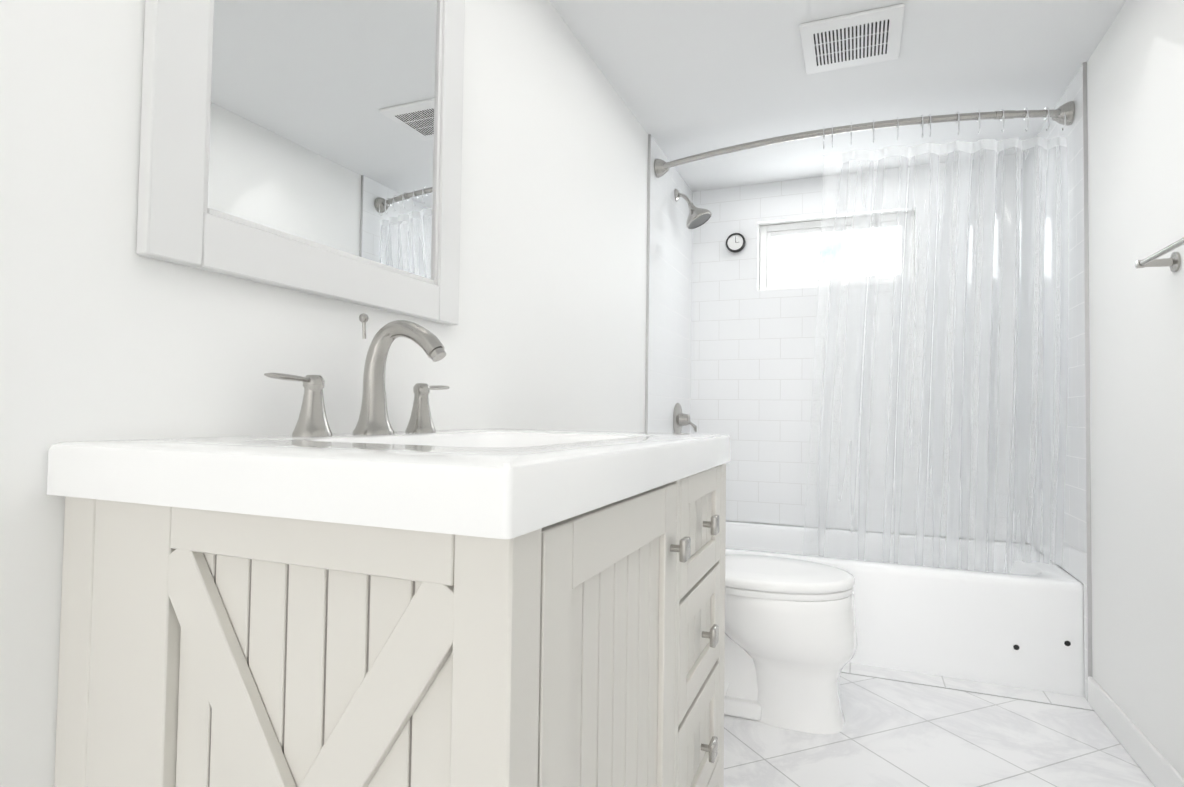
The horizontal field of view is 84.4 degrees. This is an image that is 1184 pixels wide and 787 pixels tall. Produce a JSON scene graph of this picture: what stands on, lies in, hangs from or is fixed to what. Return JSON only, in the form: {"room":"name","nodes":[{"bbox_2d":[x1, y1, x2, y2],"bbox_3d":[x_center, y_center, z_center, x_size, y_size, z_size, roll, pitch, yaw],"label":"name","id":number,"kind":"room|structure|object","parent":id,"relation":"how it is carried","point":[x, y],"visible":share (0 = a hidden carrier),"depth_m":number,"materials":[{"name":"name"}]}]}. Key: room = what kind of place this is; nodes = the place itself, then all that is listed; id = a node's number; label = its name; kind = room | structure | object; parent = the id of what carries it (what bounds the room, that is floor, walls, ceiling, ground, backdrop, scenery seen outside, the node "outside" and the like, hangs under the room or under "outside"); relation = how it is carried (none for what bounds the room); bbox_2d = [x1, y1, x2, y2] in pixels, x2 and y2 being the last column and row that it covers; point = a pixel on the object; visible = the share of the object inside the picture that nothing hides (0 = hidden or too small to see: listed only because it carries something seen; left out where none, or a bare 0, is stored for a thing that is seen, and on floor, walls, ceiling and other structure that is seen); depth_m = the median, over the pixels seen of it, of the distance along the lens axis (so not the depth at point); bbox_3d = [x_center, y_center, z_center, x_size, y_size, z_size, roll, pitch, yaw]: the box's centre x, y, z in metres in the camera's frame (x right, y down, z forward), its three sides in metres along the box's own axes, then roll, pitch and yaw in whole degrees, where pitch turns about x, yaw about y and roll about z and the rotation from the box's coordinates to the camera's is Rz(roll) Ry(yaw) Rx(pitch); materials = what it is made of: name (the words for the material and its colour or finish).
{"room":"bathroom","nodes":[
{"label":"bathroom","id":0,"kind":"room"},
{"bbox_2d":[0,0,647,786],"bbox_3d":[-0.316,-0.093,1.567,0.120,2.095,4.556,0,-2,22],"label":"wall","id":1,"kind":"structure","parent":0,"point":[106,332],"depth_m":0.92,"materials":[{"name":"white paint"}]},
{"bbox_2d":[136,0,464,324],"bbox_3d":[-0.419,-0.541,1.118,0.023,0.764,0.669,0,-2,22],"label":"framed mirror","id":2,"kind":"object","parent":1,"relation":"attached to","point":[313,147],"visible":1,"depth_m":1.04,"materials":[{"name":"white mirror"}]},
{"bbox_2d":[648,136,692,432],"bbox_3d":[0.374,-0.038,3.091,0.010,2.095,0.770,0,-2,22],"label":"wall tile","id":3,"kind":"structure","parent":1,"relation":"attached to","point":[670,309],"depth_m":3.03,"materials":[{"name":"white tile"}]},
{"bbox_2d":[673,403,696,432],"bbox_3d":[0.454,0.127,3.166,0.081,0.166,0.166,0,-2,22],"label":"shower valve","id":4,"kind":"object","parent":3,"relation":"attached to","point":[680,419],"visible":0.9,"depth_m":3.14,"materials":[{"name":"silver metal"}]},
{"bbox_2d":[674,189,711,228],"bbox_3d":[0.484,-0.888,3.114,0.172,0.197,0.132,0,-2,22],"label":"shower head","id":5,"kind":"object","parent":3,"relation":"attached to","point":[697,217],"visible":1,"depth_m":3.10},
{"bbox_2d":[645,62,1091,676],"bbox_3d":[0.923,-0.050,2.431,1.524,2.095,0.040,0,-2,22],"label":"trim","id":6,"kind":"structure","parent":1,"relation":"attached to","point":[1087,394],"depth_m":2.14,"materials":[{"name":"grey"}]},
{"bbox_2d":[549,0,1126,191],"bbox_3d":[0.462,-1.199,1.290,1.764,0.120,4.556,0,-2,22],"label":"ceiling","id":7,"kind":"structure","parent":0,"point":[686,78],"depth_m":2.26,"materials":[{"name":"white paint"}]},
{"bbox_2d":[799,3,904,73],"bbox_3d":[0.814,-1.104,2.051,0.288,0.013,0.296,0,-2,22],"label":"ceiling vent","id":8,"kind":"object","parent":7,"relation":"in","point":[856,39],"visible":1,"depth_m":2.02,"materials":[{"name":"white plastic"}]},
{"bbox_2d":[726,207,1028,543],"bbox_3d":[1.262,-0.020,3.264,1.524,2.095,0.220,0,-2,22],"label":"wall","id":9,"kind":"structure","parent":0,"point":[795,220],"depth_m":3.28,"materials":[{"name":"white tile"}]},
{"bbox_2d":[758,212,915,290],"bbox_3d":[1.203,-0.697,3.245,0.725,0.354,0.114,0,-2,22],"label":"window unit","id":10,"kind":"structure","parent":9,"relation":"in","point":[768,233],"depth_m":3.30,"materials":[{"name":"white glass"}]},
{"bbox_2d":[690,153,1027,542],"bbox_3d":[1.221,-0.210,3.163,1.504,1.723,0.010,0,-2,22],"label":"wall tile","id":11,"kind":"structure","parent":9,"relation":"attached to","point":[753,352],"depth_m":3.21,"materials":[{"name":"white tile"}]},
{"bbox_2d":[726,233,745,252],"bbox_3d":[0.740,-0.775,3.357,0.100,0.100,0.030,0,-2,22],"label":"clock","id":12,"kind":"object","parent":11,"relation":"attached to","point":[735,242],"visible":1,"depth_m":3.35,"materials":[{"name":"grey plastic"}]},
{"bbox_2d":[724,673,1154,786],"bbox_3d":[0.431,1.005,1.224,1.764,0.100,4.556,0,-2,22],"label":"floor","id":13,"kind":"structure","parent":0,"point":[896,734],"depth_m":1.81,"materials":[{"name":"tile"}]},
{"bbox_2d":[47,313,729,786],"bbox_3d":[-0.149,0.403,1.025,0.595,1.075,0.938,0,-2,22],"label":"bathroom vanity","id":14,"kind":"object","parent":13,"relation":"on","point":[373,599],"visible":1,"depth_m":0.64,"materials":[{"name":"painted wood"},{"name":"ceramic"},{"name":"brushed nickel"}]},
{"bbox_2d":[724,554,857,733],"bbox_3d":[0.405,0.581,2.084,0.824,0.798,0.487,0,-2,22],"label":"toilet","id":15,"kind":"object","parent":13,"relation":"on","point":[791,639],"visible":0.48,"depth_m":1.89,"materials":[{"name":"white ceramic"}]},
{"bbox_2d":[725,521,1084,696],"bbox_3d":[1.064,0.826,2.782,1.520,0.370,0.762,0,-2,22],"label":"bathtub","id":16,"kind":"object","parent":13,"relation":"on","point":[1021,624],"visible":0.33,"depth_m":2.31,"materials":[{"name":"white ceramic"}]},
{"bbox_2d":[841,662,1093,710],"bbox_3d":[0.903,0.995,2.387,1.524,0.003,0.127,0,-2,22],"label":"trim","id":17,"kind":"structure","parent":13,"relation":"on","point":[1038,696],"depth_m":2.22,"materials":[{"name":"white tile"}]},
{"bbox_2d":[1087,0,1183,777],"bbox_3d":[1.208,-0.090,0.948,0.120,2.095,4.556,0,-2,22],"label":"wall","id":18,"kind":"structure","parent":0,"point":[1135,91],"depth_m":1.75,"materials":[{"name":"white paint"}]},
{"bbox_2d":[1026,65,1087,700],"bbox_3d":[1.770,-0.036,2.504,0.010,2.095,0.806,0,-2,22],"label":"wall tile","id":19,"kind":"structure","parent":18,"relation":"attached to","point":[1074,551],"depth_m":2.30,"materials":[{"name":"white tile"}]},
{"bbox_2d":[654,101,1074,572],"bbox_3d":[0.949,-0.141,2.494,1.502,1.758,0.230,0,-2,22],"label":"shower curtain","id":20,"kind":"object","parent":19,"relation":"attached to","point":[1064,114],"visible":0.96,"depth_m":2.36,"materials":[{"name":"clear plastic"}]},
{"bbox_2d":[1088,676,1183,786],"bbox_3d":[0.961,0.897,0.521,0.013,0.088,3.406,0,-2,22],"label":"baseboard","id":21,"kind":"structure","parent":18,"relation":"attached to","point":[1154,764],"depth_m":1.75,"materials":[{"name":"white wood"}]},
{"bbox_2d":[1135,237,1183,271],"bbox_3d":[1.236,-0.323,1.281,0.078,0.048,0.658,0,-2,22],"label":"rail","id":22,"kind":"object","parent":18,"relation":"attached to","point":[1173,262],"visible":1,"depth_m":1.54,"materials":[{"name":"silver metal"}]}
]}

